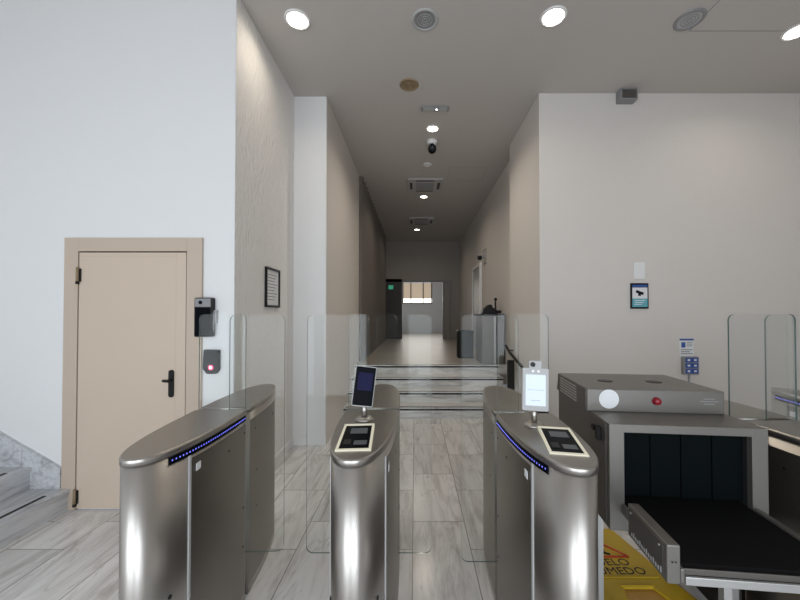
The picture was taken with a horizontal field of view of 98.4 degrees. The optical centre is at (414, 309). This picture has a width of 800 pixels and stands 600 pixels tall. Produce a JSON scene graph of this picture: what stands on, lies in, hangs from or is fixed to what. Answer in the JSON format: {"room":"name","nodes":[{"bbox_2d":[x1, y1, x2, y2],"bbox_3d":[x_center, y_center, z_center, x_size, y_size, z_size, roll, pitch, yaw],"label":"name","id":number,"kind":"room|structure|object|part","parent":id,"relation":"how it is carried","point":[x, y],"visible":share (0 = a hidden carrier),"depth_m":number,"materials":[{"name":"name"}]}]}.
{"room":"lobby","nodes":[
{"label":"lobby","id":0,"kind":"room"},
{"bbox_2d":[0,0,235,508],"bbox_3d":[-2.803,-0.464,3.647,2.794,4.030,1.920,0,-1,0],"label":"wall","id":1,"kind":"structure","parent":0,"point":[117,117],"depth_m":2.70,"materials":[{"name":"white paint"}]},
{"bbox_2d":[0,431,60,488],"bbox_3d":[-3.441,0.882,2.655,1.452,0.980,0.025,0,-1,0],"label":"baseboard","id":2,"kind":"structure","parent":1,"relation":"attached to","point":[45,473],"depth_m":2.64,"materials":[{"name":"stone"}]},
{"bbox_2d":[61,238,203,509],"bbox_3d":[-2.178,0.492,2.640,1.064,2.090,0.066,0,-1,0],"label":"door","id":3,"kind":"structure","parent":1,"relation":"in","point":[131,347],"depth_m":2.66,"materials":[{"name":"beige paint"}]},
{"bbox_3d":[-1.887,0.572,2.631,0.068,0.210,0.050,0,-1,0],"label":"handle","id":4,"kind":"part","parent":3,"relation":"part of","materials":[{"name":"black plastic"}]},
{"bbox_2d":[194,298,217,336],"bbox_3d":[-1.605,0.062,2.649,0.154,0.300,0.060,0,-1,0],"label":"terminal","id":5,"kind":"object","parent":1,"relation":"attached to","point":[206,306],"visible":0.98,"depth_m":2.62,"materials":[{"name":"black plastic"}]},
{"bbox_2d":[203,350,220,373],"bbox_3d":[-1.568,0.405,2.657,0.124,0.185,0.036,0,-1,0],"label":"card reader","id":6,"kind":"object","parent":1,"relation":"attached to","point":[211,358],"visible":1,"depth_m":2.65,"materials":[{"name":"black plastic"}]},
{"bbox_2d":[233,0,293,454],"bbox_3d":[-1.452,-0.469,3.337,0.096,4.030,1.299,0,-1,0],"label":"wall","id":7,"kind":"structure","parent":0,"point":[264,137],"depth_m":3.20,"materials":[{"name":"white paint"}]},
{"bbox_2d":[264,266,279,307],"bbox_3d":[-1.393,-0.208,3.378,0.022,0.380,0.320,0,-1,0],"label":"framed notice","id":8,"kind":"object","parent":7,"relation":"attached to","point":[272,276],"visible":1,"depth_m":3.37,"materials":[{"name":"black plastic"}]},
{"bbox_2d":[275,438,325,463],"bbox_3d":[-1.212,1.506,3.319,0.384,0.080,1.280,0,-1,0],"label":"baseboard","id":9,"kind":"structure","parent":7,"relation":"attached to","point":[294,441],"depth_m":3.95,"materials":[{"name":"white paint"}]},
{"bbox_2d":[293,97,326,437],"bbox_3d":[-1.218,-0.455,4.297,0.376,4.030,0.620,0,-1,0],"label":"wall column","id":10,"kind":"structure","parent":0,"point":[310,113],"depth_m":3.99,"materials":[{"name":"white paint"}]},
{"bbox_2d":[326,98,358,442],"bbox_3d":[-1.264,-0.403,8.006,0.473,4.030,8.000,0,-1,0],"label":"wall","id":11,"kind":"structure","parent":0,"point":[342,220],"depth_m":4.75,"materials":[{"name":"white paint"}]},
{"bbox_2d":[0,418,706,599],"bbox_3d":[0.100,1.586,1.828,8.800,0.120,8.700,0,-1,0],"label":"floor","id":12,"kind":"structure","parent":0,"point":[73,555],"depth_m":2.31,"materials":[{"name":"tile"}]},
{"bbox_2d":[0,467,69,547],"bbox_3d":[-3.420,1.112,1.825,1.560,0.826,1.680,0,-1,0],"label":"stairs","id":13,"kind":"structure","parent":12,"relation":"on","point":[23,509],"depth_m":2.47,"materials":[{"name":"stone"}]},
{"bbox_2d":[118,314,284,599],"bbox_3d":[-0.926,0.776,1.834,0.450,1.500,1.296,0,-1,-3],"label":"turnstile","id":14,"kind":"object","parent":12,"relation":"on","point":[197,507],"visible":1,"depth_m":1.47,"materials":[{"name":"metal"}]},
{"bbox_3d":[-0.892,1.037,1.588,0.021,0.880,0.433,0,-1,0],"label":"panel","id":15,"kind":"part","parent":14,"relation":"part of","materials":[{"name":"metal"}]},
{"bbox_3d":[-1.020,0.326,1.829,0.240,0.600,0.008,0,-1,-3],"label":"fixed glass","id":16,"kind":"part","parent":14,"relation":"part of","materials":[{"name":"grey"}]},
{"bbox_3d":[-0.921,1.044,2.096,0.024,0.880,0.474,0,-1,-7],"label":"panel","id":17,"kind":"part","parent":14,"relation":"part of","materials":[{"name":"metal"}]},
{"bbox_2d":[306,314,431,599],"bbox_3d":[-0.239,0.775,1.823,0.617,1.500,1.208,0,-1,-22],"label":"turnstile","id":18,"kind":"object","parent":12,"relation":"on","point":[364,552],"visible":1,"depth_m":1.30,"materials":[{"name":"metal"}]},
{"bbox_3d":[-0.237,0.521,1.403,0.132,0.021,0.280,0,-1,-4],"label":"reader panel","id":19,"kind":"part","parent":18,"relation":"part of","materials":[{"name":"beige"}]},
{"bbox_3d":[-0.237,0.522,1.403,0.112,0.018,0.250,0,-1,-4],"label":"reader glass","id":20,"kind":"part","parent":18,"relation":"part of","materials":[{"name":"black glass"}]},
{"bbox_3d":[-0.102,1.037,1.581,0.021,0.880,0.433,0,-1,3],"label":"panel","id":21,"kind":"part","parent":18,"relation":"part of","materials":[{"name":"metal"}]},
{"bbox_3d":[-0.104,1.044,2.090,0.025,0.880,0.474,0,-1,-4],"label":"panel","id":22,"kind":"part","parent":18,"relation":"part of","materials":[{"name":"glass"}]},
{"bbox_2d":[343,364,506,417],"bbox_3d":[0.267,1.257,5.420,2.587,0.638,0.950,0,-1,0],"label":"steps","id":23,"kind":"structure","parent":12,"relation":"on","point":[457,389],"depth_m":5.55,"materials":[{"name":"stone"}]},
{"bbox_2d":[507,360,514,389],"bbox_3d":[1.330,1.137,4.785,0.150,0.860,0.150,0,-1,0],"label":"post","id":24,"kind":"object","parent":12,"relation":"on","point":[510,363],"visible":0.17,"depth_m":4.76,"materials":[{"name":"black metal"}]},
{"bbox_2d":[461,314,598,599],"bbox_3d":[0.465,0.775,1.764,0.456,1.500,1.296,0,-1,0],"label":"turnstile","id":25,"kind":"object","parent":12,"relation":"on","point":[540,477],"visible":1,"depth_m":1.35,"materials":[{"name":"metal"}]},
{"bbox_3d":[0.430,1.043,2.025,0.025,0.880,0.474,0,-1,4],"label":"panel","id":26,"kind":"part","parent":25,"relation":"part of","materials":[{"name":"metal"}]},
{"bbox_3d":[0.427,1.036,1.516,0.021,0.880,0.434,0,-1,-4],"label":"panel","id":27,"kind":"part","parent":25,"relation":"part of","materials":[{"name":"metal"}]},
{"bbox_3d":[0.552,0.325,1.764,0.260,0.600,0.008,0,-1,0],"label":"fixed glass","id":28,"kind":"part","parent":25,"relation":"part of","materials":[{"name":"grey"}]},
{"bbox_3d":[0.575,0.522,1.363,0.112,0.018,0.250,0,-1,11],"label":"reader glass","id":29,"kind":"part","parent":25,"relation":"part of","materials":[{"name":"black glass"}]},
{"bbox_3d":[0.575,0.520,1.363,0.132,0.021,0.280,0,-1,11],"label":"reader panel","id":30,"kind":"part","parent":25,"relation":"part of","materials":[{"name":"beige"}]},
{"bbox_2d":[603,529,697,599],"bbox_3d":[1.210,1.508,2.014,0.599,0.040,0.700,0,-1,0],"label":"sign","id":31,"kind":"object","parent":12,"relation":"on","point":[628,575],"visible":0.56,"depth_m":1.92,"materials":[{"name":"yellow plastic"}]},
{"bbox_2d":[557,373,799,599],"bbox_3d":[1.152,0.955,1.604,0.647,1.136,1.086,0,-1,6],"label":"scanner","id":32,"kind":"object","parent":12,"relation":"on","point":[686,478],"visible":0.93,"depth_m":1.48,"materials":[{"name":"grey paint"}]},
{"bbox_2d":[558,374,586,409],"bbox_3d":[0.865,0.447,1.918,0.004,0.100,0.445,0,-1,6],"label":"vent","id":33,"kind":"object","parent":32,"relation":"attached to","point":[575,391],"depth_m":1.87,"materials":[{"name":"grey metal"}]},
{"bbox_3d":[0.872,0.726,1.841,0.004,0.440,0.660,0,-1,6],"label":"panel","id":34,"kind":"part","parent":32,"relation":"part of","materials":[{"name":"grey metal"}]},
{"bbox_3d":[0.873,1.236,1.632,0.048,0.573,0.048,0,-1,6],"label":"leg","id":35,"kind":"part","parent":32,"relation":"part of","materials":[{"name":"silver metal"}]},
{"bbox_2d":[597,379,612,381],"bbox_3d":[1.040,0.392,1.888,0.075,0.002,0.075,0,-1,25],"label":"handle","id":36,"kind":"object","parent":32,"relation":"attached to","point":[598,380],"depth_m":1.89,"materials":[{"name":"black plastic"}]},
{"bbox_2d":[557,373,723,414],"bbox_3d":[1.175,0.447,1.902,0.617,0.108,0.497,0,-1,6],"label":"hood","id":37,"kind":"object","parent":32,"relation":"attached to","point":[606,393],"depth_m":1.68,"materials":[{"name":"grey paint"}]},
{"bbox_2d":[646,380,661,382],"bbox_3d":[1.288,0.391,1.862,0.075,0.002,0.075,-1,-1,38],"label":"handle","id":38,"kind":"object","parent":32,"relation":"attached to","point":[647,381],"depth_m":1.86,"materials":[{"name":"black plastic"}]},
{"bbox_3d":[1.390,0.437,1.629,0.080,0.028,0.002,0,-1,6],"label":"maker plate","id":39,"kind":"part","parent":32,"relation":"part of","materials":[{"name":"silver metal"}]},
{"bbox_3d":[1.056,1.189,1.171,0.048,0.655,0.048,0,-1,6],"label":"leg","id":40,"kind":"part","parent":32,"relation":"part of","materials":[{"name":"silver metal"}]},
{"bbox_3d":[1.450,1.236,1.572,0.048,0.573,0.048,0,-1,6],"label":"leg","id":41,"kind":"part","parent":32,"relation":"part of","materials":[{"name":"silver metal"}]},
{"bbox_3d":[1.384,0.845,1.230,0.023,0.055,0.380,0,-1,6],"label":"rail","id":42,"kind":"part","parent":32,"relation":"part of","materials":[{"name":"grey paint"}]},
{"bbox_2d":[724,314,799,599],"bbox_3d":[1.775,0.773,1.649,0.550,1.500,1.296,0,-1,0],"label":"turnstile","id":43,"kind":"object","parent":12,"relation":"on","point":[783,431],"visible":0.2,"depth_m":1.49,"materials":[{"name":"metal"}]},
{"bbox_3d":[1.660,0.323,1.649,0.320,0.600,0.008,0,-1,0],"label":"fixed glass","id":44,"kind":"part","parent":43,"relation":"part of","materials":[{"name":"grey"}]},
{"bbox_3d":[1.565,1.035,1.401,0.021,0.880,0.434,0,-1,-4],"label":"panel","id":45,"kind":"part","parent":43,"relation":"part of","materials":[{"name":"glass"}]},
{"bbox_2d":[771,388,799,419],"bbox_3d":[2.376,0.774,1.709,0.451,1.500,1.296,0,-1,0],"label":"turnstile","id":46,"kind":"object","parent":12,"relation":"on","point":[782,399],"visible":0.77,"depth_m":2.21,"materials":[{"name":"metal"}]},
{"bbox_3d":[2.335,1.042,1.950,0.021,0.880,0.434,0,-1,4],"label":"panel","id":47,"kind":"part","parent":46,"relation":"part of","materials":[{"name":"metal"}]},
{"bbox_2d":[402,282,442,332],"bbox_3d":[0.550,-0.568,14.109,5.700,3.530,4.000,0,-1,0],"label":"wall","id":48,"kind":"structure","parent":0,"point":[416,318],"depth_m":16.00,"materials":[{"name":"white paint"}]},
{"bbox_2d":[402,282,431,303],"bbox_3d":[0.110,-0.766,16.032,1.380,1.020,0.100,0,-1,0],"label":"window","id":49,"kind":"structure","parent":48,"relation":"in","point":[412,292],"depth_m":16.06,"materials":[{"name":"white"}]},
{"bbox_2d":[386,241,459,338],"bbox_3d":[0.200,-0.664,12.085,3.400,3.394,0.150,0,-1,0],"label":"wall","id":50,"kind":"structure","parent":0,"point":[405,260],"depth_m":12.02,"materials":[{"name":"grey paint"}]},
{"bbox_2d":[402,281,450,338],"bbox_3d":[0.400,0.019,11.981,1.700,2.024,0.080,0,-1,0],"label":"trim","id":51,"kind":"structure","parent":50,"relation":"attached to","point":[402,281],"depth_m":11.95,"materials":[{"name":"grey plastic"}]},
{"bbox_2d":[355,333,505,383],"bbox_3d":[0.900,1.192,11.434,5.000,0.336,11.100,0,-1,0],"label":"floor","id":52,"kind":"structure","parent":0,"point":[413,348],"depth_m":7.75,"materials":[{"name":"grey tile"}]},
{"bbox_2d":[456,330,473,357],"bbox_3d":[1.000,0.691,6.921,0.316,0.540,0.316,0,-1,0],"label":"waste bin","id":53,"kind":"object","parent":52,"relation":"on","point":[464,337],"visible":0.98,"depth_m":6.77,"materials":[{"name":"black"}]},
{"bbox_3d":[1.000,0.441,6.925,0.316,0.040,0.316,0,-1,0],"label":"lid","id":54,"kind":"part","parent":53,"relation":"part of","materials":[{"name":"black plastic"}]},
{"bbox_2d":[474,314,504,363],"bbox_3d":[1.327,0.519,6.198,0.425,0.864,0.630,0,-1,0],"label":"desk","id":55,"kind":"object","parent":52,"relation":"on","point":[486,324],"visible":0.98,"depth_m":5.91,"materials":[{"name":"grey paint"}]},
{"bbox_2d":[480,298,501,313],"bbox_3d":[1.350,-0.060,6.101,0.366,0.290,0.160,0,-1,0],"label":"desk telephone","id":56,"kind":"object","parent":55,"relation":"on","point":[488,309],"visible":0.99,"depth_m":6.02,"materials":[{"name":"black plastic"}]},
{"bbox_2d":[460,161,509,387],"bbox_3d":[1.730,-0.395,8.581,0.340,4.030,6.850,0,-1,0],"label":"wall","id":57,"kind":"structure","parent":0,"point":[489,229],"depth_m":6.94,"materials":[{"name":"white paint"}]},
{"bbox_2d":[472,262,481,347],"bbox_3d":[1.535,-0.056,8.602,0.050,2.080,1.100,0,-1,0],"label":"door","id":58,"kind":"structure","parent":57,"relation":"in","point":[477,269],"depth_m":8.58,"materials":[{"name":"white paint"}]},
{"bbox_2d":[477,248,486,264],"bbox_3d":[1.472,-1.173,7.667,0.175,0.320,0.280,0,-1,0],"label":"camera","id":59,"kind":"object","parent":57,"relation":"attached to","point":[479,257],"visible":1,"depth_m":7.63,"materials":[{"name":"grey plastic"}]},
{"bbox_3d":[1.550,-1.173,7.667,0.020,0.320,0.280,0,-1,0],"label":"bracket frame","id":60,"kind":"part","parent":59,"relation":"part of","materials":[{"name":"grey plastic"}]},
{"bbox_2d":[241,0,799,240],"bbox_3d":[0.100,-2.489,7.285,8.800,0.120,19.500,0,-1,0],"label":"ceiling","id":61,"kind":"structure","parent":0,"point":[488,61],"depth_m":3.58,"materials":[{"name":"grey paint"}]},
{"bbox_2d":[284,9,310,30],"bbox_3d":[-1.010,-2.484,2.965,0.216,0.010,0.216,0,-1,0],"label":"recessed light","id":62,"kind":"object","parent":61,"relation":"in","point":[297,19],"visible":1,"depth_m":2.96,"materials":[{"name":"white plastic"}]},
{"bbox_2d":[287,12,307,27],"bbox_3d":[-1.010,-2.484,2.965,0.176,0.004,0.176,0,-1,0],"label":"diffuser","id":63,"kind":"object","parent":62,"relation":"attached to","point":[294,19],"depth_m":2.96,"materials":[{"name":"white plastic"}]},
{"bbox_2d":[359,176,385,360],"bbox_3d":[-0.989,-0.709,8.861,0.076,3.394,5.100,0,-1,0],"label":"wall","id":64,"kind":"structure","parent":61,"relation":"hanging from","point":[372,238],"depth_m":7.37,"materials":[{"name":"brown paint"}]},
{"bbox_2d":[400,78,418,90],"bbox_3d":[-0.065,-2.471,3.805,0.210,0.012,0.210,0,-1,0],"label":"ceiling vent","id":65,"kind":"object","parent":61,"relation":"in","point":[408,84],"visible":1,"depth_m":3.79,"materials":[{"name":"brown plastic"}]},
{"bbox_2d":[402,81,415,89],"bbox_3d":[-0.065,-2.470,3.805,0.162,0.004,0.162,0,-1,0],"label":"grille","id":66,"kind":"object","parent":65,"relation":"attached to","point":[406,85],"depth_m":3.81,"materials":[{"name":"brown plastic"}]},
{"bbox_2d":[409,217,433,224],"bbox_3d":[0.170,-2.379,9.334,0.660,0.042,0.660,0,-1,0],"label":"air conditioning unit","id":67,"kind":"object","parent":61,"relation":"attached to","point":[412,220],"visible":1,"depth_m":9.20,"materials":[{"name":"grey plastic"}]},
{"bbox_2d":[415,220,427,223],"bbox_3d":[0.170,-2.362,9.334,0.340,0.008,0.340,0,-1,0],"label":"grille","id":68,"kind":"object","parent":67,"relation":"attached to","point":[416,221],"depth_m":9.33,"materials":[{"name":"grey plastic"}]},
{"bbox_2d":[412,8,437,30],"bbox_3d":[0.085,-2.483,2.965,0.230,0.012,0.230,0,-1,0],"label":"ceiling speaker","id":69,"kind":"object","parent":61,"relation":"attached to","point":[423,19],"visible":1,"depth_m":2.96,"materials":[{"name":"grey plastic"}]},
{"bbox_2d":[415,12,434,28],"bbox_3d":[0.085,-2.482,2.965,0.182,0.004,0.182,0,-1,0],"label":"grille","id":70,"kind":"object","parent":69,"relation":"attached to","point":[423,20],"depth_m":2.97,"materials":[{"name":"grey plastic"}]},
{"bbox_2d":[407,178,442,191],"bbox_3d":[0.190,-2.415,6.734,0.660,0.042,0.660,0,-1,0],"label":"air conditioning unit","id":71,"kind":"object","parent":61,"relation":"attached to","point":[414,184],"visible":1,"depth_m":6.65,"materials":[{"name":"grey plastic"}]},
{"bbox_2d":[416,183,433,189],"bbox_3d":[0.190,-2.398,6.734,0.340,0.008,0.340,0,-1,0],"label":"grille","id":72,"kind":"object","parent":71,"relation":"attached to","point":[419,186],"depth_m":6.73,"materials":[{"name":"grey plastic"}]},
{"bbox_2d":[427,138,436,153],"bbox_3d":[0.250,-2.365,5.034,0.150,0.190,0.150,0,-1,0],"label":"dome camera","id":73,"kind":"object","parent":61,"relation":"attached to","point":[431,142],"visible":1,"depth_m":4.99,"materials":[{"name":"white plastic"}]},
{"bbox_2d":[426,125,438,131],"bbox_3d":[0.240,-2.460,4.705,0.180,0.010,0.180,0,-1,0],"label":"recessed light","id":74,"kind":"object","parent":61,"relation":"in","point":[431,128],"visible":1,"depth_m":4.69,"materials":[{"name":"white plastic"}]},
{"bbox_2d":[428,126,437,130],"bbox_3d":[0.240,-2.460,4.705,0.140,0.004,0.140,0,-1,0],"label":"diffuser","id":75,"kind":"object","parent":74,"relation":"attached to","point":[430,128],"depth_m":4.69,"materials":[{"name":"white plastic"}]},
{"bbox_2d":[421,106,448,111],"bbox_3d":[0.245,-2.456,4.235,0.340,0.030,0.100,0,-1,0],"label":"recessed light","id":76,"kind":"object","parent":61,"relation":"in","point":[423,108],"visible":1,"depth_m":4.21,"materials":[{"name":"grey plastic"}]},
{"bbox_2d":[423,108,446,111],"bbox_3d":[0.247,-2.450,4.235,0.295,0.005,0.070,0,-1,0],"label":"diffuser","id":77,"kind":"object","parent":76,"relation":"attached to","point":[424,109],"depth_m":4.24,"materials":[{"name":"grey plastic"}]},
{"bbox_2d":[540,5,566,27],"bbox_3d":[1.177,-2.484,2.935,0.216,0.010,0.216,0,-1,0],"label":"recessed light","id":78,"kind":"object","parent":61,"relation":"in","point":[553,16],"visible":1,"depth_m":2.93,"materials":[{"name":"white plastic"}]},
{"bbox_2d":[542,9,564,25],"bbox_3d":[1.177,-2.484,2.935,0.176,0.004,0.176,0,-1,0],"label":"diffuser","id":79,"kind":"object","parent":78,"relation":"attached to","point":[550,17],"depth_m":2.94,"materials":[{"name":"white plastic"}]},
{"bbox_2d":[673,8,706,30],"bbox_3d":[2.360,-2.483,2.965,0.230,0.012,0.230,0,-1,0],"label":"ceiling speaker","id":80,"kind":"object","parent":61,"relation":"attached to","point":[692,18],"visible":1,"depth_m":2.96,"materials":[{"name":"grey plastic"}]},
{"bbox_2d":[677,12,702,28],"bbox_3d":[2.360,-2.482,2.965,0.182,0.004,0.182,0,-1,0],"label":"grille","id":81,"kind":"object","parent":80,"relation":"attached to","point":[688,20],"depth_m":2.96,"materials":[{"name":"grey plastic"}]},
{"bbox_2d":[690,0,799,30],"bbox_3d":[2.925,-2.492,2.660,0.950,0.003,0.850,0,-1,0],"label":"access hatch","id":82,"kind":"object","parent":61,"relation":"attached to","point":[725,15],"visible":1,"depth_m":2.93,"materials":[{"name":"white paint"}]},
{"bbox_2d":[780,24,799,40],"bbox_3d":[3.420,-2.482,3.085,0.216,0.010,0.216,0,-1,0],"label":"recessed light","id":83,"kind":"object","parent":61,"relation":"in","point":[793,33],"visible":1,"depth_m":3.12,"materials":[{"name":"white plastic"}]},
{"bbox_2d":[783,26,799,38],"bbox_3d":[3.420,-2.482,3.085,0.176,0.004,0.176,0,-1,0],"label":"diffuser","id":84,"kind":"object","parent":83,"relation":"attached to","point":[794,32],"depth_m":3.10,"materials":[{"name":"white plastic"}]},
{"bbox_2d":[509,93,799,418],"bbox_3d":[2.910,-0.452,4.542,2.980,4.030,1.230,0,-1,0],"label":"wall","id":85,"kind":"structure","parent":0,"point":[702,190],"depth_m":3.93,"materials":[{"name":"white paint"}]},
{"bbox_2d":[504,344,523,368],"bbox_3d":[1.375,0.698,4.583,0.090,0.364,1.107,0,-1,0],"label":"handrail","id":86,"kind":"object","parent":85,"relation":"attached to","point":[521,366],"visible":0.52,"depth_m":4.70,"materials":[{"name":"black plastic"}]},
{"bbox_2d":[616,88,637,103],"bbox_3d":[2.395,-2.411,3.902,0.190,0.130,0.104,0,-1,0],"label":"junction box","id":87,"kind":"object","parent":85,"relation":"attached to","point":[623,95],"visible":1,"depth_m":3.85,"materials":[{"name":"grey plastic"}]},
{"bbox_2d":[630,283,648,308],"bbox_3d":[2.545,-0.150,3.912,0.200,0.290,0.022,0,-1,0],"label":"sign","id":88,"kind":"object","parent":85,"relation":"attached to","point":[639,292],"visible":1,"depth_m":3.90,"materials":[{"name":"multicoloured plastic"}]},
{"bbox_2d":[634,262,644,278],"bbox_3d":[2.553,-0.440,3.924,0.125,0.190,0.006,0,-1,0],"label":"blank plate","id":89,"kind":"object","parent":85,"relation":"attached to","point":[639,267],"visible":1,"depth_m":3.92,"materials":[{"name":"white plastic"}]},
{"bbox_2d":[679,339,693,355],"bbox_3d":[3.080,0.435,3.912,0.160,0.200,0.004,0,-1,0],"label":"instruction label","id":90,"kind":"object","parent":85,"relation":"attached to","point":[686,346],"visible":1,"depth_m":3.91,"materials":[{"name":"white paper"}]},
{"bbox_2d":[681,356,698,381],"bbox_3d":[3.100,0.732,3.883,0.170,0.395,0.054,0,-1,0],"label":"switch box","id":91,"kind":"object","parent":85,"relation":"attached to","point":[689,364],"visible":0.91,"depth_m":3.87,"materials":[{"name":"grey plastic"}]},
{"bbox_2d":[799,93,799,135],"bbox_3d":[4.450,-0.504,0.807,0.100,4.030,6.400,0,-1,0],"label":"wall","id":92,"kind":"structure","parent":0,"point":[799,93],"depth_m":3.95,"materials":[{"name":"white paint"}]}
]}

